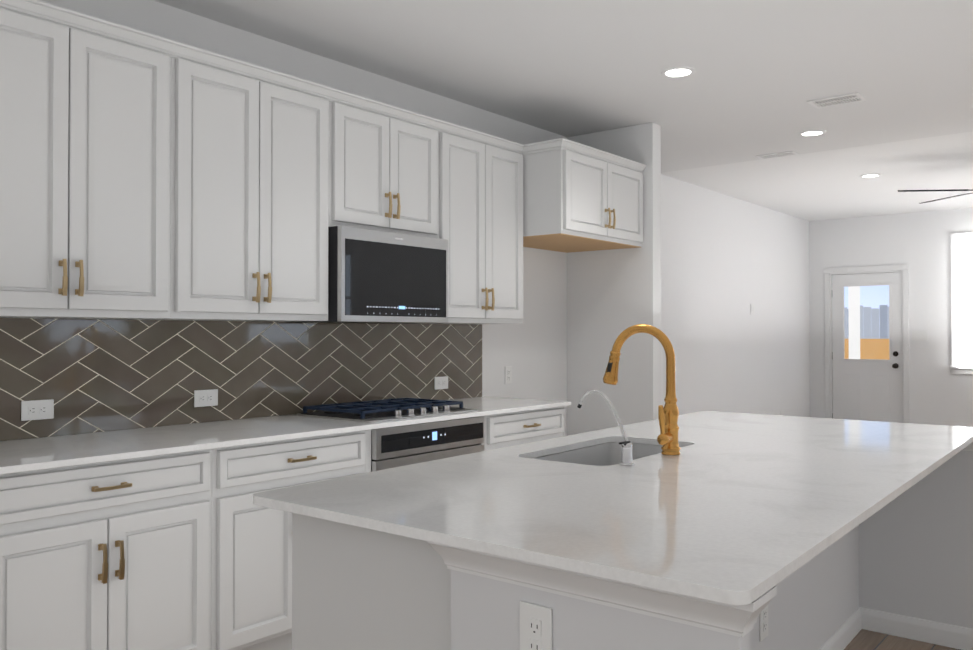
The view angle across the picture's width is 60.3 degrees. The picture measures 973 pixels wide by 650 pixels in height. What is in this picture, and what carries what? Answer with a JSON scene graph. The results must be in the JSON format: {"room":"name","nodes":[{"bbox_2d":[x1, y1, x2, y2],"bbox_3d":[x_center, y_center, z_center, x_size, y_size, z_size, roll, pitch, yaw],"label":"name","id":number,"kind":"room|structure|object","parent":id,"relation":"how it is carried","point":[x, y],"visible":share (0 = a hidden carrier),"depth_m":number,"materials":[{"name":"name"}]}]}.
{"room":"kitchen","nodes":[
{"label":"kitchen","id":0,"kind":"room"},
{"bbox_2d":[7,0,809,440],"bbox_3d":[0.153,-0.001,5.742,0.270,2.755,12.720,0,-1,39],"label":"wall","id":1,"kind":"structure","parent":0,"point":[726,261],"depth_m":7.88,"materials":[{"name":"white paint"}]},
{"bbox_2d":[0,0,75,318],"bbox_3d":[-1.730,-0.569,2.905,0.351,1.079,0.400,0,-1,39],"label":"upper cabinet","id":2,"kind":"object","parent":1,"relation":"attached to","point":[38,38],"depth_m":2.87,"materials":[{"name":"white paint"}]},
{"bbox_2d":[76,12,179,319],"bbox_3d":[-1.480,-0.566,3.217,0.351,1.079,0.400,0,-1,39],"label":"upper cabinet","id":3,"kind":"object","parent":1,"relation":"attached to","point":[145,176],"depth_m":3.12,"materials":[{"name":"white paint"}]},
{"bbox_2d":[180,43,263,320],"bbox_3d":[-1.229,-0.563,3.529,0.351,1.079,0.400,0,-1,39],"label":"upper cabinet","id":4,"kind":"object","parent":1,"relation":"attached to","point":[222,97],"depth_m":3.43,"materials":[{"name":"white paint"}]},
{"bbox_2d":[0,318,481,440],"bbox_3d":[-1.274,0.208,3.738,0.011,0.454,3.972,0,-1,39],"label":"tile backsplash","id":5,"kind":"structure","parent":1,"relation":"attached to","point":[93,375],"depth_m":3.76,"materials":[{"name":"brown tile"}]},
{"bbox_2d":[21,399,53,420],"bbox_3d":[-1.704,0.323,3.183,0.008,0.074,0.118,0,-1,39],"label":"outlet","id":6,"kind":"object","parent":5,"relation":"attached to","point":[37,409],"visible":1,"depth_m":3.18,"materials":[{"name":"white plastic"}]},
{"bbox_2d":[194,389,217,406],"bbox_3d":[-1.252,0.327,3.745,0.008,0.074,0.118,0,-1,39],"label":"outlet","id":7,"kind":"object","parent":5,"relation":"attached to","point":[203,398],"visible":1,"depth_m":3.74,"materials":[{"name":"white plastic"}]},
{"bbox_2d":[434,376,447,389],"bbox_3d":[-0.267,0.343,4.971,0.008,0.074,0.118,0,-1,39],"label":"outlet","id":8,"kind":"object","parent":5,"relation":"attached to","point":[440,382],"visible":1,"depth_m":4.97,"materials":[{"name":"white plastic"}]},
{"bbox_2d":[264,67,335,321],"bbox_3d":[-0.978,-0.559,3.841,0.351,1.079,0.400,0,-1,39],"label":"upper cabinet","id":9,"kind":"object","parent":1,"relation":"attached to","point":[300,114],"depth_m":3.74,"materials":[{"name":"white paint"}]},
{"bbox_2d":[336,89,395,231],"bbox_3d":[-0.736,-0.777,4.145,0.351,0.638,0.375,0,-1,39],"label":"upper cabinet","id":10,"kind":"object","parent":1,"relation":"attached to","point":[365,127],"depth_m":4.06,"materials":[{"name":"white paint"}]},
{"bbox_2d":[291,225,447,323],"bbox_3d":[-0.593,-0.233,4.265,0.414,0.444,0.744,0,-1,39],"label":"over-the-range microwave","id":11,"kind":"object","parent":10,"relation":"attached to","point":[379,277],"visible":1,"depth_m":4.07,"materials":[{"name":"grey metal"}]},
{"bbox_2d":[396,107,443,238],"bbox_3d":[-0.501,-0.774,4.437,0.351,0.638,0.375,0,-1,39],"label":"upper cabinet","id":12,"kind":"object","parent":1,"relation":"attached to","point":[419,137],"depth_m":4.35,"materials":[{"name":"white paint"}]},
{"bbox_2d":[422,121,487,323],"bbox_3d":[-0.263,-0.550,4.731,0.351,1.079,0.385,0,-1,39],"label":"upper cabinet","id":13,"kind":"object","parent":1,"relation":"attached to","point":[465,149],"depth_m":4.65,"materials":[{"name":"white paint"}]},
{"bbox_2d":[488,134,527,323],"bbox_3d":[-0.021,-0.547,5.031,0.351,1.079,0.385,0,-1,39],"label":"upper cabinet","id":14,"kind":"object","parent":1,"relation":"attached to","point":[507,159],"depth_m":4.93,"materials":[{"name":"white paint"}]},
{"bbox_2d":[505,366,511,383],"bbox_3d":[0.144,0.329,5.504,0.008,0.116,0.072,0,-1,39],"label":"outlet","id":15,"kind":"object","parent":1,"relation":"attached to","point":[508,374],"visible":1,"depth_m":5.50,"materials":[{"name":"white plastic"}]},
{"bbox_2d":[528,138,611,247],"bbox_3d":[0.363,-0.809,5.289,0.631,0.549,0.492,0,-1,39],"label":"upper cabinet","id":16,"kind":"object","parent":1,"relation":"attached to","point":[570,188],"depth_m":5.03,"materials":[{"name":"white paint"}]},
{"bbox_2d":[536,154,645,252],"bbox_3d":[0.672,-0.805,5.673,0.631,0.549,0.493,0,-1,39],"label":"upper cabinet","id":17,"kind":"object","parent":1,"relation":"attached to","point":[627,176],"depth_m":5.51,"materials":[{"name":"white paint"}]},
{"bbox_2d":[750,304,754,314],"bbox_3d":[2.927,-0.172,9.211,0.008,0.118,0.118,0,-1,39],"label":"light switch","id":18,"kind":"object","parent":1,"relation":"in","point":[752,308],"visible":1,"depth_m":9.20,"materials":[{"name":"white plastic"}]},
{"bbox_2d":[154,0,972,220],"bbox_3d":[2.654,-1.444,3.824,6.590,0.120,12.840,0,-1,39],"label":"ceiling","id":19,"kind":"structure","parent":0,"point":[766,70],"depth_m":4.59,"materials":[{"name":"white paint"}]},
{"bbox_2d":[661,66,695,77],"bbox_3d":[1.041,-1.372,4.554,0.184,0.007,0.184,0,-1,39],"label":"recessed light","id":20,"kind":"object","parent":19,"relation":"in","point":[677,72],"visible":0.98,"depth_m":4.55,"materials":[{"name":"white paint"}]},
{"bbox_2d":[756,151,799,158],"bbox_3d":[2.313,-1.350,6.663,0.300,0.006,0.150,0,-1,39],"label":"ceiling vent","id":21,"kind":"object","parent":19,"relation":"in","point":[776,155],"visible":1,"depth_m":6.66,"materials":[{"name":"white metal"}]},
{"bbox_2d":[798,130,825,136],"bbox_3d":[2.306,-1.358,5.937,0.184,0.007,0.184,0,-1,39],"label":"recessed light","id":22,"kind":"object","parent":19,"relation":"in","point":[807,133],"visible":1,"depth_m":5.93,"materials":[{"name":"white paint"}]},
{"bbox_2d":[806,92,866,108],"bbox_3d":[2.134,-1.367,5.106,0.300,0.006,0.200,0,-1,39],"label":"ceiling vent","id":23,"kind":"object","parent":19,"relation":"in","point":[838,100],"visible":1,"depth_m":5.10,"materials":[{"name":"white metal"}]},
{"bbox_2d":[859,174,881,177],"bbox_3d":[3.489,-1.355,7.616,0.184,0.007,0.184,0,-1,39],"label":"recessed light","id":24,"kind":"object","parent":19,"relation":"in","point":[869,175],"visible":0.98,"depth_m":7.59,"materials":[{"name":"white paint"}]},
{"bbox_2d":[898,189,972,203],"bbox_3d":[4.116,-1.217,6.809,1.281,0.300,1.333,0,-1,39],"label":"room ceiling fan","id":25,"kind":"object","parent":19,"relation":"hanging from","point":[938,190],"visible":1,"depth_m":6.83,"materials":[{"name":"grey metal"}]},
{"bbox_2d":[567,122,660,435],"bbox_3d":[0.886,0.008,5.887,0.690,2.740,0.120,0,-1,39],"label":"wall","id":26,"kind":"structure","parent":0,"point":[612,294],"depth_m":5.78,"materials":[{"name":"white paint"}]},
{"bbox_2d":[809,208,972,426],"bbox_3d":[6.638,0.031,8.766,6.590,2.755,0.120,0,-1,39],"label":"wall","id":27,"kind":"structure","parent":0,"point":[919,243],"depth_m":9.93,"materials":[{"name":"white paint"}]},
{"bbox_2d":[824,264,909,422],"bbox_3d":[4.676,0.352,10.309,0.978,2.144,0.165,0,-1,39],"label":"door","id":28,"kind":"structure","parent":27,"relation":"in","point":[868,389],"depth_m":10.28,"materials":[{"name":"white paint"}]},
{"bbox_2d":[912,331,926,340],"bbox_3d":[5.117,0.130,9.904,0.165,0.118,0.008,0,-1,39],"label":"light switch","id":29,"kind":"object","parent":27,"relation":"attached to","point":[919,335],"visible":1,"depth_m":9.90,"materials":[{"name":"white plastic"}]},
{"bbox_2d":[950,232,972,373],"bbox_3d":[6.039,-0.251,9.224,1.655,1.622,0.159,0,-1,39],"label":"window","id":30,"kind":"structure","parent":27,"relation":"in","point":[959,242],"depth_m":9.66,"materials":[{"name":"white paint"}]},
{"bbox_2d":[844,629,960,649],"bbox_3d":[2.654,1.386,3.794,6.590,0.060,12.840,0,-1,39],"label":"floor","id":31,"kind":"structure","parent":0,"point":[863,639],"depth_m":3.56,"materials":[{"name":"brown wood"}]},
{"bbox_2d":[0,448,219,649],"bbox_3d":[-1.493,0.899,2.962,0.631,0.896,0.800,0,-1,39],"label":"base cabinet","id":32,"kind":"object","parent":31,"relation":"on","point":[191,550],"depth_m":2.78,"materials":[{"name":"white paint"}]},
{"bbox_2d":[220,430,370,649],"bbox_3d":[-0.991,0.906,3.586,0.631,0.896,0.803,0,-1,39],"label":"base cabinet","id":33,"kind":"object","parent":31,"relation":"on","point":[256,541],"depth_m":3.25,"materials":[{"name":"white paint"}]},
{"bbox_2d":[480,406,563,450],"bbox_3d":[-0.016,0.918,4.800,0.631,0.896,0.782,0,-1,39],"label":"base cabinet","id":34,"kind":"object","parent":31,"relation":"on","point":[503,430],"depth_m":4.57,"materials":[{"name":"white paint"}]},
{"bbox_2d":[0,396,570,473],"bbox_3d":[-1.008,0.445,3.553,0.654,0.022,3.990,0,-1,39],"label":"countertop","id":35,"kind":"structure","parent":34,"relation":"on","point":[24,455],"depth_m":3.26,"materials":[{"name":"stone"}]},
{"bbox_2d":[297,398,477,422],"bbox_3d":[-0.482,0.416,4.189,0.530,0.047,0.762,0,-1,39],"label":"gas cooktop","id":36,"kind":"object","parent":35,"relation":"in","point":[382,410],"visible":1,"depth_m":4.04,"materials":[{"name":"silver metal"}]},
{"bbox_2d":[371,416,483,471],"bbox_3d":[-0.468,0.846,4.173,0.676,0.760,0.760,0,-1,39],"label":"built-in oven","id":37,"kind":"object","parent":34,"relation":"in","point":[397,446],"visible":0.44,"depth_m":3.95,"materials":[{"name":"grey metal"}]},
{"bbox_2d":[292,442,972,649],"bbox_3d":[0.757,0.897,2.815,1.367,0.896,2.789,0,-1,39],"label":"kitchen island","id":38,"kind":"object","parent":31,"relation":"on","point":[901,565],"visible":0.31,"depth_m":2.02,"materials":[{"name":"white paint"}]},
{"bbox_2d":[520,601,551,649],"bbox_3d":[0.093,0.595,1.600,0.074,0.122,0.008,0,-1,39],"label":"outlet","id":39,"kind":"object","parent":38,"relation":"attached to","point":[535,627],"visible":1,"depth_m":1.60,"materials":[{"name":"white plastic"}]},
{"bbox_2d":[253,411,972,604],"bbox_3d":[0.756,0.437,2.799,1.339,0.022,2.825,0,-1,39],"label":"island countertop","id":40,"kind":"structure","parent":38,"relation":"on","point":[730,508],"depth_m":2.03,"materials":[{"name":"stone"}]},
{"bbox_2d":[577,390,634,465],"bbox_3d":[0.364,0.311,2.572,0.187,0.223,0.063,0,-1,39],"label":"faucet","id":41,"kind":"object","parent":40,"relation":"on","point":[626,453],"visible":1,"depth_m":2.53,"materials":[{"name":"white metal"}]},
{"bbox_2d":[532,442,681,465],"bbox_3d":[0.426,0.565,2.880,0.431,0.230,0.750,0,-1,39],"label":"undermount sink","id":42,"kind":"object","parent":40,"relation":"in","point":[606,454],"visible":0.04,"depth_m":3.16,"materials":[{"name":"grey metal"}]},
{"bbox_2d":[603,324,680,454],"bbox_3d":[0.500,0.211,2.809,0.285,0.429,0.127,0,-1,39],"label":"faucet","id":43,"kind":"object","parent":40,"relation":"on","point":[668,417],"visible":1,"depth_m":2.75,"materials":[{"name":"gold metal"}]},
{"bbox_2d":[759,605,767,641],"bbox_3d":[0.910,0.967,2.749,0.010,0.122,0.074,0,-1,39],"label":"outlet","id":44,"kind":"object","parent":38,"relation":"attached to","point":[763,624],"visible":0.92,"depth_m":2.74,"materials":[{"name":"white plastic"}]},
{"label":"outside","id":45,"kind":"structure","parent":0,"visible":0},
{"bbox_2d":[844,244,972,337],"bbox_3d":[12.235,-2.518,15.796,22.000,10.000,0.050,0,-1,39],"label":"sky","id":46,"kind":"structure","parent":45,"point":[864,292],"depth_m":18.54,"materials":[{"name":"white"}]},
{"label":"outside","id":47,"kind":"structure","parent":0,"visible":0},
{"bbox_2d":[848,286,859,358],"bbox_3d":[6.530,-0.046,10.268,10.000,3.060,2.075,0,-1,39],"label":"porch post","id":48,"kind":"object","parent":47,"point":[856,327],"depth_m":11.56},
{"bbox_2d":[844,305,972,338],"bbox_3d":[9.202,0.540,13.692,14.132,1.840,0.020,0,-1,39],"label":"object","id":49,"kind":"object","parent":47,"point":[883,326],"depth_m":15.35,"materials":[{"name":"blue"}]},
{"bbox_2d":[845,339,972,362],"bbox_3d":[7.694,0.819,11.707,10.000,1.240,0.100,0,-1,39],"label":"fence","id":50,"kind":"object","parent":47,"point":[864,349],"depth_m":13.00,"materials":[{"name":"orange wood"}]}
]}

